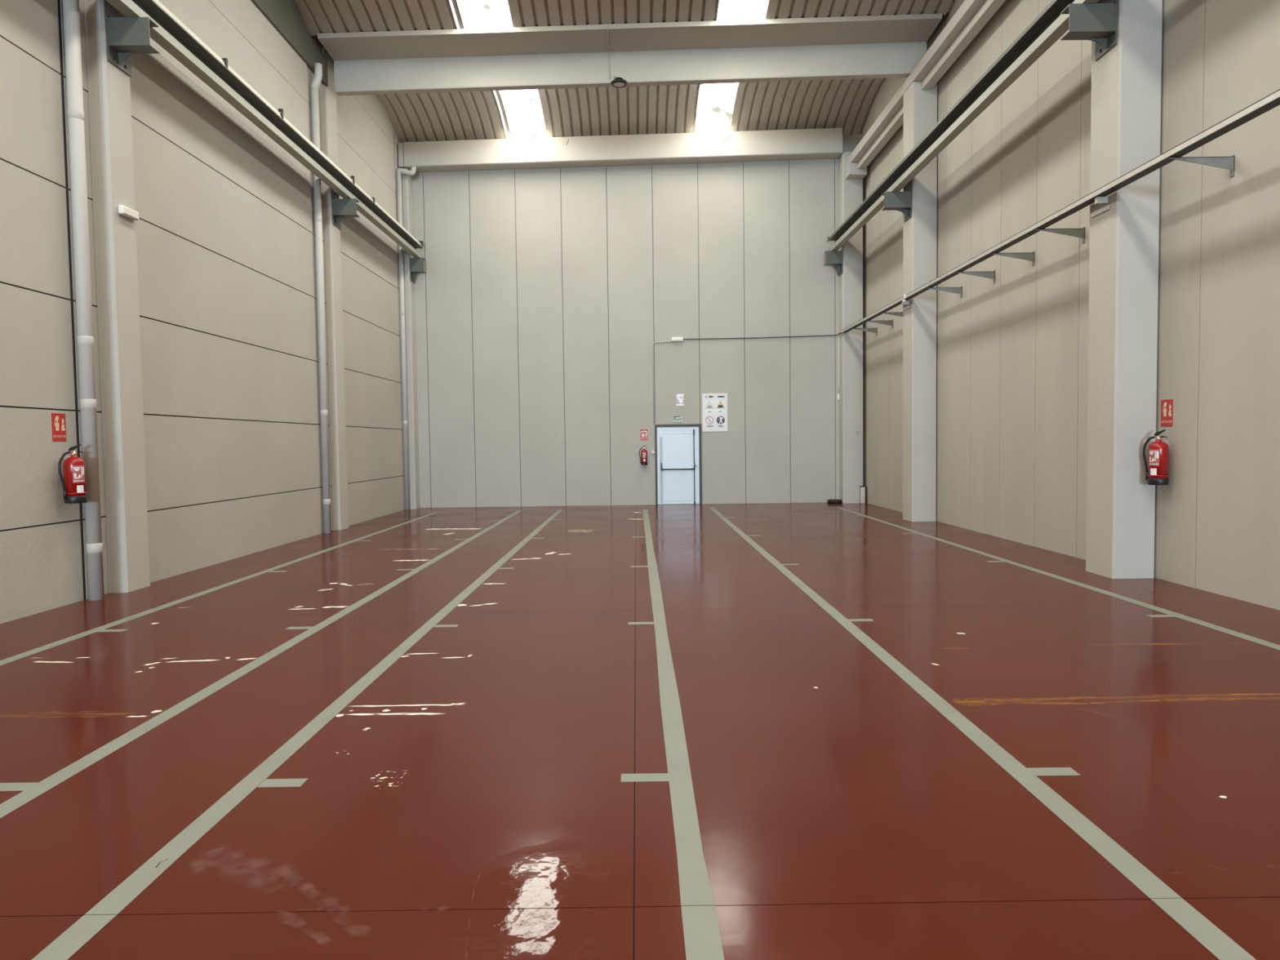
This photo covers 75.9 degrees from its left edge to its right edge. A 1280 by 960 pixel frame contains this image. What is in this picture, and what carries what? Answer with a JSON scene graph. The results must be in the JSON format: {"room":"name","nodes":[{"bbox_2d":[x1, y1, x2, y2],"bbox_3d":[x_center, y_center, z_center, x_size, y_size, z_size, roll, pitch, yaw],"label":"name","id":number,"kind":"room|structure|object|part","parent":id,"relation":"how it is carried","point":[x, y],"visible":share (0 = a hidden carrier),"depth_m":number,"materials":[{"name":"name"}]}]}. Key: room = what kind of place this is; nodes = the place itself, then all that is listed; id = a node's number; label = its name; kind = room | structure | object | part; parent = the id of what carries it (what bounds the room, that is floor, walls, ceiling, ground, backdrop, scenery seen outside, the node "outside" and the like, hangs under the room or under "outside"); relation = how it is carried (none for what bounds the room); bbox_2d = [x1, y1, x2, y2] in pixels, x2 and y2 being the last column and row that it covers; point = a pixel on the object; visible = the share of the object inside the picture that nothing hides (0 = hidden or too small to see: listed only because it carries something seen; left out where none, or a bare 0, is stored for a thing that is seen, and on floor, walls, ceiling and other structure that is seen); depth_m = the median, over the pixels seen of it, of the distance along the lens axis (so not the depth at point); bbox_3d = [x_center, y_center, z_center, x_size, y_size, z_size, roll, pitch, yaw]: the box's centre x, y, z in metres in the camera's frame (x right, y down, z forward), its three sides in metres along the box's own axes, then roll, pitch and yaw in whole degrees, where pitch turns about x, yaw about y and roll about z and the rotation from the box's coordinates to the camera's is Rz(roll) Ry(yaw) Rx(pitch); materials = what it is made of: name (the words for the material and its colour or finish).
{"room":"empty warehouse","nodes":[
{"label":"empty warehouse","id":0,"kind":"room"},
{"bbox_2d":[0,0,404,623],"bbox_3d":[-6.177,-3.286,-12.147,0.300,11.300,68.280,-1,3,0],"label":"wall","id":1,"kind":"structure","parent":0,"point":[225,233],"depth_m":11.38,"materials":[{"name":"grey"}]},
{"bbox_2d":[51,413,66,441],"bbox_3d":[-6.139,-0.556,8.676,0.004,0.295,0.205,-1,3,0],"label":"fire sign","id":2,"kind":"object","parent":1,"relation":"attached to","point":[58,420],"visible":1,"depth_m":8.67,"materials":[{"name":"red plastic"}]},
{"bbox_2d":[57,444,87,503],"bbox_3d":[-5.992,-0.067,8.691,0.212,0.622,0.244,-2,3,-18],"label":"fire extinguisher","id":3,"kind":"object","parent":1,"relation":"attached to","point":[73,483],"visible":1,"depth_m":8.62,"materials":[{"name":"red paint"}]},
{"bbox_3d":[-5.989,-0.345,8.696,0.022,0.067,0.122,1,3,30],"label":"lever","id":4,"kind":"part","parent":3,"relation":"part of","materials":[{"name":"black plastic"}]},
{"bbox_2d":[62,0,104,600],"bbox_3d":[-6.013,-3.138,8.896,0.258,8.920,0.179,-3,3,-40],"label":"downpipe","id":5,"kind":"object","parent":1,"relation":"attached to","point":[75,111],"visible":1,"depth_m":8.88,"materials":[{"name":"paint"}]},
{"bbox_2d":[66,107,84,120],"bbox_3d":[-6.072,-3.928,8.836,0.153,0.104,0.153,-1,3,0],"label":"socket","id":6,"kind":"object","parent":5,"relation":"attached to","point":[73,113],"depth_m":8.78,"materials":[{"name":"paint"}]},
{"bbox_2d":[76,335,93,346],"bbox_3d":[-6.040,-1.510,8.944,0.153,0.104,0.153,-1,3,0],"label":"socket","id":7,"kind":"object","parent":5,"relation":"attached to","point":[82,340],"depth_m":8.88,"materials":[{"name":"paint"}]},
{"bbox_2d":[79,399,96,408],"bbox_3d":[-6.032,-0.831,8.975,0.153,0.104,0.153,-1,3,0],"label":"socket","id":8,"kind":"object","parent":5,"relation":"attached to","point":[84,403],"depth_m":8.91,"materials":[{"name":"paint"}]},
{"bbox_2d":[85,542,102,553],"bbox_3d":[-6.011,0.747,9.046,0.153,0.104,0.153,-1,3,0],"label":"socket","id":9,"kind":"object","parent":5,"relation":"attached to","point":[91,548],"depth_m":8.99,"materials":[{"name":"paint"}]},
{"bbox_2d":[251,0,328,86],"bbox_3d":[-6.163,-8.093,12.389,0.043,0.990,7.570,-1,3,0],"label":"trim","id":10,"kind":"structure","parent":1,"relation":"attached to","point":[285,15],"depth_m":14.61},
{"bbox_2d":[310,62,331,533],"bbox_3d":[-6.023,-3.388,15.598,0.229,8.821,0.142,-1,3,0],"label":"downpipe","id":11,"kind":"object","parent":1,"relation":"attached to","point":[317,80],"visible":1,"depth_m":15.55,"materials":[{"name":"paint"}]},
{"bbox_2d":[314,215,322,222],"bbox_3d":[-6.087,-4.928,15.528,0.142,0.104,0.142,-1,3,0],"label":"socket","id":12,"kind":"object","parent":11,"relation":"attached to","point":[317,218],"depth_m":15.47,"materials":[{"name":"paint"}]},
{"bbox_2d":[320,409,328,415],"bbox_3d":[-6.039,-1.281,15.691,0.142,0.104,0.142,-1,3,0],"label":"socket","id":13,"kind":"object","parent":11,"relation":"attached to","point":[322,412],"depth_m":15.63,"materials":[{"name":"paint"}]},
{"bbox_2d":[322,498,330,504],"bbox_3d":[-6.016,0.417,15.768,0.142,0.104,0.142,-1,3,0],"label":"socket","id":14,"kind":"object","parent":11,"relation":"attached to","point":[325,501],"depth_m":15.71,"materials":[{"name":"paint"}]},
{"bbox_2d":[395,165,416,510],"bbox_3d":[-5.913,-3.627,21.155,0.505,8.798,0.164,-1,3,-12],"label":"downpipe","id":15,"kind":"object","parent":1,"relation":"attached to","point":[399,171],"visible":1,"depth_m":21.09,"materials":[{"name":"paint"}]},
{"bbox_2d":[400,311,404,315],"bbox_3d":[-6.110,-4.276,21.103,0.130,0.104,0.130,-1,3,0],"label":"socket","id":16,"kind":"object","parent":15,"relation":"attached to","point":[402,313],"depth_m":21.05,"materials":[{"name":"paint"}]},
{"bbox_2d":[402,420,407,424],"bbox_3d":[-6.073,-1.479,21.228,0.130,0.104,0.130,-1,3,0],"label":"socket","id":17,"kind":"object","parent":15,"relation":"attached to","point":[404,422],"depth_m":21.17,"materials":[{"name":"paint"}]},
{"bbox_2d":[293,0,956,142],"bbox_3d":[-0.061,-7.828,-12.322,12.650,2.670,68.280,-1,3,0],"label":"ceiling","id":18,"kind":"structure","parent":0,"point":[846,104],"depth_m":19.72,"materials":[{"name":"brown"}]},
{"bbox_2d":[448,0,512,28],"bbox_3d":[-2.899,-8.560,12.863,1.040,0.401,5.210,-1,3,0],"label":"window","id":19,"kind":"structure","parent":18,"relation":"attached to","point":[475,14],"depth_m":15.09,"materials":[{"name":"white glass"}]},
{"bbox_2d":[493,89,546,138],"bbox_3d":[-2.929,-8.918,19.298,1.040,0.541,4.380,-1,3,0],"label":"window","id":20,"kind":"structure","parent":18,"relation":"attached to","point":[522,108],"depth_m":20.38,"materials":[{"name":"white glass"}]},
{"bbox_2d":[317,13,942,95],"bbox_3d":[-0.183,-8.256,16.355,11.740,0.966,1.885,-1,3,0],"label":"roof beam","id":21,"kind":"structure","parent":18,"relation":"attached to","point":[890,46],"depth_m":16.25,"materials":[{"name":"paint"}]},
{"bbox_2d":[610,76,627,88],"bbox_3d":[-0.412,-7.860,16.134,0.336,0.191,0.336,-1,3,0],"label":"light","id":22,"kind":"object","parent":21,"relation":"attached to","point":[619,82],"visible":1,"depth_m":16.08,"materials":[{"name":"black plastic"}]},
{"bbox_2d":[694,83,738,133],"bbox_3d":[1.879,-9.080,19.313,0.910,0.539,4.380,-1,3,0],"label":"window","id":23,"kind":"structure","parent":18,"relation":"attached to","point":[716,101],"depth_m":20.40,"materials":[{"name":"white glass"}]},
{"bbox_2d":[716,0,768,20],"bbox_3d":[1.909,-8.722,12.877,0.910,0.399,5.210,-1,3,0],"label":"window","id":24,"kind":"structure","parent":18,"relation":"attached to","point":[728,10],"depth_m":15.21,"materials":[{"name":"white glass"}]},
{"bbox_2d":[411,91,862,507],"bbox_3d":[-0.155,-4.885,21.833,12.650,11.300,0.300,-1,3,0],"label":"wall","id":25,"kind":"structure","parent":0,"point":[544,297],"depth_m":21.72,"materials":[{"name":"grey"}]},
{"bbox_2d":[639,444,647,465],"bbox_3d":[0.101,-0.662,21.765,0.199,0.522,0.172,-3,4,-44],"label":"fire extinguisher","id":26,"kind":"object","parent":25,"relation":"attached to","point":[643,459],"visible":1,"depth_m":21.72,"materials":[{"name":"red paint"}]},
{"bbox_2d":[640,429,648,439],"bbox_3d":[0.112,-1.202,21.846,0.200,0.285,0.004,-1,3,0],"label":"fire sign","id":27,"kind":"object","parent":25,"relation":"attached to","point":[644,433],"visible":1,"depth_m":21.84,"materials":[{"name":"red plastic"}]},
{"bbox_2d":[671,337,683,341],"bbox_3d":[0.986,-3.717,21.700,0.310,0.100,0.076,-1,3,0],"label":"emergency light","id":28,"kind":"object","parent":25,"relation":"attached to","point":[673,339],"visible":1,"depth_m":21.67,"materials":[{"name":"white plastic"}]},
{"bbox_2d":[672,337,682,340],"bbox_3d":[0.987,-3.708,21.667,0.270,0.065,0.008,-1,3,0],"label":"diffuser","id":29,"kind":"object","parent":28,"relation":"attached to","point":[673,339],"depth_m":21.66,"materials":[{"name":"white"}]},
{"bbox_2d":[672,416,682,422],"bbox_3d":[0.994,-1.606,21.832,0.256,0.190,0.004,-1,3,0],"label":"exit sign","id":30,"kind":"object","parent":25,"relation":"attached to","point":[675,419],"visible":1,"depth_m":21.83,"materials":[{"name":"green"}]},
{"bbox_2d":[654,423,702,504],"bbox_3d":[1.027,-0.414,21.866,1.235,2.135,0.164,-1,3,0],"label":"door","id":31,"kind":"structure","parent":25,"relation":"in","point":[678,451],"depth_m":21.87,"materials":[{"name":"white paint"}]},
{"bbox_3d":[1.445,-0.332,21.859,0.026,1.760,0.024,0,3,22],"label":"vertical rod","id":32,"kind":"part","parent":31,"relation":"part of","materials":[{"name":"black plastic"}]},
{"bbox_2d":[675,393,684,405],"bbox_3d":[1.062,-2.132,21.809,0.210,0.310,0.003,-1,3,0],"label":"notice","id":33,"kind":"object","parent":25,"relation":"attached to","point":[679,397],"visible":1,"depth_m":21.81,"materials":[{"name":"white paper"}]},
{"bbox_2d":[702,393,727,431],"bbox_3d":[1.991,-1.794,21.823,0.670,1.010,0.014,-1,3,0],"label":"poster","id":34,"kind":"object","parent":25,"relation":"attached to","point":[714,406],"visible":1,"depth_m":21.82,"materials":[{"name":"white paper"}]},
{"bbox_2d":[652,334,837,423],"bbox_3d":[2.793,-2.669,21.771,4.895,2.281,0.028,-1,3,0],"label":"conduit","id":35,"kind":"object","parent":25,"relation":"attached to","point":[830,335],"visible":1,"depth_m":21.72,"materials":[{"name":"grey metal"}]},
{"bbox_2d":[0,502,1279,959],"bbox_3d":[0.021,2.276,-11.870,12.750,0.201,68.280,-1,3,0],"label":"floor","id":36,"kind":"structure","parent":0,"point":[471,802],"depth_m":4.38,"materials":[{"name":"red paint"}]},
{"bbox_2d":[84,0,150,593],"bbox_3d":[-6.074,-3.005,9.508,0.202,8.600,0.480,-1,3,0],"label":"concrete column","id":37,"kind":"structure","parent":36,"relation":"on","point":[108,86],"depth_m":9.41,"materials":[{"name":"grey concrete"}]},
{"bbox_2d":[118,204,138,220],"bbox_3d":[-5.937,-3.103,9.540,0.070,0.100,0.310,-1,3,0],"label":"emergency light","id":38,"kind":"object","parent":37,"relation":"attached to","point":[124,211],"visible":1,"depth_m":9.49,"materials":[{"name":"white plastic"}]},
{"bbox_2d":[124,206,138,219],"bbox_3d":[-5.905,-3.101,9.540,0.006,0.075,0.270,-1,3,0],"label":"diffuser","id":39,"kind":"object","parent":38,"relation":"attached to","point":[128,212],"depth_m":9.54,"materials":[{"name":"white plastic"}]},
{"bbox_2d":[106,14,159,76],"bbox_3d":[-5.758,-4.988,9.441,0.478,0.500,0.420,-1,3,0],"label":"bracket","id":40,"kind":"object","parent":37,"relation":"attached to","point":[126,37],"visible":1,"depth_m":9.23,"materials":[{"name":"grey metal"}]},
{"bbox_3d":[-5.988,-4.985,9.440,0.017,0.500,0.420,-1,3,0],"label":"plate","id":41,"kind":"part","parent":40,"relation":"part of","materials":[{"name":"grey paint"}]},
{"bbox_3d":[-5.749,-5.043,9.235,0.461,0.284,0.012,-1,3,0],"label":"arm","id":42,"kind":"part","parent":40,"relation":"part of","materials":[{"name":"grey paint"}]},
{"bbox_3d":[-5.751,-5.196,9.322,0.461,0.014,0.200,-1,3,0],"label":"plate","id":43,"kind":"part","parent":40,"relation":"part of","materials":[{"name":"grey paint"}]},
{"bbox_3d":[-5.747,-4.899,9.335,0.461,0.012,0.200,-1,3,0],"label":"plate","id":44,"kind":"part","parent":40,"relation":"part of","materials":[{"name":"grey paint"}]},
{"bbox_2d":[0,512,436,666],"bbox_3d":[-4.875,1.309,8.945,0.349,0.002,22.800,-1,3,0],"label":"floor line","id":45,"kind":"object","parent":36,"relation":"on","point":[101,628],"depth_m":8.54,"materials":[{"name":"white paint"}]},
{"bbox_2d":[0,510,522,818],"bbox_3d":[-3.057,1.280,9.053,0.338,0.002,23.000,-1,3,0],"label":"floor line","id":46,"kind":"object","parent":36,"relation":"on","point":[31,791],"depth_m":5.12,"materials":[{"name":"white paint"}]},
{"bbox_2d":[31,509,563,959],"bbox_3d":[-1.835,1.261,9.107,0.328,0.002,23.100,-1,3,0],"label":"floor line","id":47,"kind":"object","parent":36,"relation":"on","point":[64,946],"depth_m":3.80,"materials":[{"name":"grey paint"}]},
{"bbox_2d":[319,88,348,530],"bbox_3d":[-6.079,-3.311,16.351,0.152,8.600,0.500,-1,3,0],"label":"concrete column","id":48,"kind":"structure","parent":36,"relation":"on","point":[328,112],"depth_m":16.21,"materials":[{"name":"grey concrete"}]},
{"bbox_2d":[331,197,359,229],"bbox_3d":[-5.788,-5.289,16.284,0.478,0.510,0.420,-1,3,0],"label":"bracket","id":49,"kind":"object","parent":48,"relation":"attached to","point":[342,208],"visible":1,"depth_m":16.08,"materials":[{"name":"grey metal"}]},
{"bbox_3d":[-6.019,-5.285,16.284,0.017,0.510,0.420,-1,3,0],"label":"plate","id":50,"kind":"part","parent":49,"relation":"part of","materials":[{"name":"grey paint"}]},
{"bbox_3d":[-5.780,-5.348,16.078,0.461,0.284,0.012,-1,3,0],"label":"arm","id":51,"kind":"part","parent":49,"relation":"part of","materials":[{"name":"grey paint"}]},
{"bbox_3d":[-5.778,-5.205,16.178,0.461,0.012,0.200,-1,3,0],"label":"plate","id":52,"kind":"part","parent":49,"relation":"part of","materials":[{"name":"grey paint"}]},
{"bbox_3d":[-5.782,-5.502,16.165,0.461,0.014,0.200,-1,3,0],"label":"plate","id":53,"kind":"part","parent":49,"relation":"part of","materials":[{"name":"grey paint"}]},
{"bbox_2d":[401,168,420,509],"bbox_3d":[-6.040,-3.631,21.495,0.236,8.780,0.426,-1,3,0],"label":"concrete column","id":54,"kind":"structure","parent":36,"relation":"on","point":[406,181],"depth_m":21.36,"materials":[{"name":"grey concrete"}]},
{"bbox_2d":[106,0,423,257],"bbox_3d":[-5.715,-5.089,1.759,0.400,0.443,39.020,-1,3,0],"label":"beam","id":55,"kind":"structure","parent":54,"relation":"attached to","point":[172,35],"depth_m":11.96,"materials":[{"name":"grey metal"}]},
{"bbox_2d":[409,257,426,283],"bbox_3d":[-5.766,-5.473,21.416,0.358,0.600,0.420,-1,3,0],"label":"bracket","id":56,"kind":"object","parent":54,"relation":"attached to","point":[416,264],"visible":1,"depth_m":21.20,"materials":[{"name":"grey metal"}]},
{"bbox_3d":[-5.936,-5.471,21.416,0.017,0.600,0.420,-1,3,0],"label":"plate","id":57,"kind":"part","parent":56,"relation":"part of","materials":[{"name":"grey paint"}]},
{"bbox_3d":[-5.758,-5.558,21.209,0.341,0.324,0.012,-1,3,0],"label":"arm","id":58,"kind":"part","parent":56,"relation":"part of","materials":[{"name":"grey paint"}]},
{"bbox_3d":[-5.756,-5.395,21.310,0.341,0.012,0.200,-1,3,0],"label":"plate","id":59,"kind":"part","parent":56,"relation":"part of","materials":[{"name":"grey paint"}]},
{"bbox_2d":[397,128,842,173],"bbox_3d":[-0.501,-8.534,21.273,11.390,0.850,0.482,-1,3,0],"label":"roof beam","id":60,"kind":"structure","parent":54,"relation":"on","point":[823,143],"depth_m":21.04,"materials":[{"name":"paint"}]},
{"bbox_2d":[620,509,724,959],"bbox_3d":[0.062,1.243,8.965,0.356,0.002,22.800,-1,3,0],"label":"floor line","id":61,"kind":"object","parent":36,"relation":"on","point":[702,938],"depth_m":3.77,"materials":[{"name":"white paint"}]},
{"bbox_2d":[827,499,842,503],"bbox_3d":[5.158,0.563,21.730,0.390,0.084,0.390,-1,3,0],"label":"tray","id":62,"kind":"object","parent":36,"relation":"on","point":[833,501],"visible":1,"depth_m":21.59,"materials":[{"name":"black plastic"}]},
{"bbox_2d":[838,151,866,503],"bbox_3d":[5.533,-3.916,21.334,0.525,9.060,0.826,-1,3,0],"label":"concrete column","id":63,"kind":"structure","parent":36,"relation":"on","point":[851,178],"depth_m":21.36,"materials":[{"name":"grey concrete"}]},
{"bbox_2d":[824,249,842,275],"bbox_3d":[5.028,-5.667,21.456,0.433,0.600,0.420,-1,3,0],"label":"bracket","id":64,"kind":"object","parent":63,"relation":"attached to","point":[834,258],"visible":1,"depth_m":21.25,"materials":[{"name":"grey metal"}]},
{"bbox_3d":[5.021,-5.608,21.349,0.416,0.012,0.200,-1,3,0],"label":"plate","id":65,"kind":"part","parent":64,"relation":"part of","materials":[{"name":"grey paint"}]},
{"bbox_3d":[5.019,-5.761,21.248,0.416,0.304,0.012,-1,3,0],"label":"arm","id":66,"kind":"part","parent":64,"relation":"part of","materials":[{"name":"grey paint"}]},
{"bbox_3d":[5.236,-5.669,21.457,0.017,0.600,0.420,-1,3,0],"label":"plate","id":67,"kind":"part","parent":64,"relation":"part of","materials":[{"name":"grey paint"}]},
{"bbox_2d":[837,336,839,399],"bbox_3d":[5.261,-2.961,21.768,0.050,1.680,0.039,-1,3,0],"label":"switch","id":68,"kind":"object","parent":63,"relation":"hanging from","point":[838,336],"visible":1,"depth_m":21.78,"materials":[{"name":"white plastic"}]},
{"bbox_3d":[5.269,-3.041,21.772,0.028,1.520,0.013,-1,3,-15],"label":"cord","id":69,"kind":"part","parent":68,"relation":"part of","materials":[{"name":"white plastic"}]},
{"bbox_2d":[846,0,1005,168],"bbox_3d":[5.584,-7.546,9.558,0.418,0.385,23.720,-1,3,0],"label":"beam","id":70,"kind":"structure","parent":63,"relation":"on","point":[972,15],"depth_m":15.30,"materials":[{"name":"paint"}]},
{"bbox_3d":[5.601,-7.847,18.716,0.190,0.168,4.036,-1,3,0],"label":"stem","id":71,"kind":"part","parent":70,"relation":"part of","materials":[{"name":"paint"}]},
{"bbox_3d":[5.627,-7.588,12.925,0.190,0.168,6.342,-1,3,0],"label":"stem","id":72,"kind":"part","parent":70,"relation":"part of","materials":[{"name":"paint"}]},
{"bbox_2d":[826,0,1098,250],"bbox_3d":[5.184,-5.241,1.801,0.480,0.358,39.020,-1,3,0],"label":"beam","id":73,"kind":"structure","parent":63,"relation":"on","point":[1050,24],"depth_m":12.39,"materials":[{"name":"grey metal"}]},
{"bbox_2d":[859,485,866,503],"bbox_3d":[5.835,0.381,21.471,0.145,0.455,0.082,-1,3,0],"label":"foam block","id":74,"kind":"object","parent":36,"relation":"on","point":[862,488],"visible":1,"depth_m":21.43,"materials":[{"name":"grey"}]},
{"bbox_2d":[902,81,937,521],"bbox_3d":[5.646,-3.500,16.586,0.483,8.650,0.600,-1,3,0],"label":"concrete column","id":75,"kind":"structure","parent":36,"relation":"on","point":[920,106],"depth_m":16.36,"materials":[{"name":"grey concrete"}]},
{"bbox_2d":[881,190,911,222],"bbox_3d":[5.105,-5.484,16.455,0.543,0.520,0.420,-1,3,0],"label":"bracket","id":76,"kind":"object","parent":75,"relation":"attached to","point":[901,202],"visible":1,"depth_m":16.25,"materials":[{"name":"grey metal"}]},
{"bbox_3d":[5.098,-5.405,16.348,0.526,0.012,0.200,-1,3,0],"label":"plate","id":77,"kind":"part","parent":76,"relation":"part of","materials":[{"name":"grey paint"}]},
{"bbox_3d":[5.096,-5.549,16.248,0.526,0.284,0.012,-1,3,0],"label":"arm","id":78,"kind":"part","parent":76,"relation":"part of","materials":[{"name":"grey paint"}]},
{"bbox_3d":[5.368,-5.487,16.456,0.017,0.520,0.420,-1,3,0],"label":"plate","id":79,"kind":"part","parent":76,"relation":"part of","materials":[{"name":"grey paint"}]},
{"bbox_2d":[709,506,1256,959],"bbox_3d":[1.954,1.209,9.172,0.338,0.002,23.200,-1,3,0],"label":"floor line","id":80,"kind":"object","parent":36,"relation":"on","point":[1213,939],"depth_m":3.70,"materials":[{"name":"white paint"}]},
{"bbox_2d":[835,506,1279,650],"bbox_3d":[4.823,1.182,8.933,0.338,0.002,22.700,-1,3,0],"label":"floor line","id":81,"kind":"object","parent":36,"relation":"on","point":[1170,614],"depth_m":8.47,"materials":[{"name":"white paint"}]},
{"bbox_2d":[1085,0,1162,578],"bbox_3d":[5.677,-3.189,9.643,0.483,8.650,0.600,-1,3,0],"label":"concrete column","id":82,"kind":"structure","parent":36,"relation":"on","point":[1126,80],"depth_m":9.45,"materials":[{"name":"grey concrete"}]},
{"bbox_2d":[1060,0,1117,61],"bbox_3d":[5.136,-5.194,9.511,0.543,0.480,0.420,-1,3,0],"label":"bracket","id":83,"kind":"object","parent":82,"relation":"attached to","point":[1097,23],"visible":1,"depth_m":9.30,"materials":[{"name":"grey metal"}]},
{"bbox_3d":[5.125,-5.391,9.392,0.526,0.014,0.200,-1,3,0],"label":"plate","id":84,"kind":"part","parent":83,"relation":"part of","materials":[{"name":"grey paint"}]},
{"bbox_3d":[5.129,-5.095,9.405,0.526,0.012,0.200,-1,3,0],"label":"plate","id":85,"kind":"part","parent":83,"relation":"part of","materials":[{"name":"grey paint"}]},
{"bbox_3d":[5.128,-5.239,9.305,0.526,0.284,0.012,-1,3,0],"label":"arm","id":86,"kind":"part","parent":83,"relation":"part of","materials":[{"name":"grey paint"}]},
{"bbox_3d":[5.399,-5.197,9.512,0.017,0.480,0.420,-1,3,0],"label":"plate","id":87,"kind":"part","parent":83,"relation":"part of","materials":[{"name":"grey paint"}]},
{"bbox_2d":[862,0,1279,609],"bbox_3d":[6.172,-3.450,-12.098,0.300,11.300,68.280,-1,3,0],"label":"wall","id":88,"kind":"structure","parent":0,"point":[1012,352],"depth_m":11.30,"materials":[{"name":"beige"}]},
{"bbox_2d":[837,88,1279,335],"bbox_3d":[5.601,-3.255,9.790,0.674,0.290,23.801,-1,3,0],"label":"cable tray","id":89,"kind":"object","parent":88,"relation":"attached to","point":[1272,100],"visible":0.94,"depth_m":9.61,"materials":[{"name":"grey metal"}]},
{"bbox_2d":[1142,429,1168,484],"bbox_3d":[5.847,-0.258,9.265,0.250,0.622,0.215,0,3,13],"label":"fire extinguisher","id":90,"kind":"object","parent":88,"relation":"attached to","point":[1157,468],"visible":1,"depth_m":9.20,"materials":[{"name":"red paint"}]},
{"bbox_3d":[5.848,-0.534,9.237,0.022,0.067,0.122,-2,3,-27],"label":"lever","id":91,"kind":"part","parent":90,"relation":"part of","materials":[{"name":"black plastic"}]},
{"bbox_2d":[1160,399,1173,426],"bbox_3d":[5.972,-0.758,9.307,0.004,0.305,0.205,-1,3,0],"label":"fire sign","id":92,"kind":"object","parent":88,"relation":"attached to","point":[1166,406],"visible":1,"depth_m":9.30,"materials":[{"name":"red plastic"}]}
]}

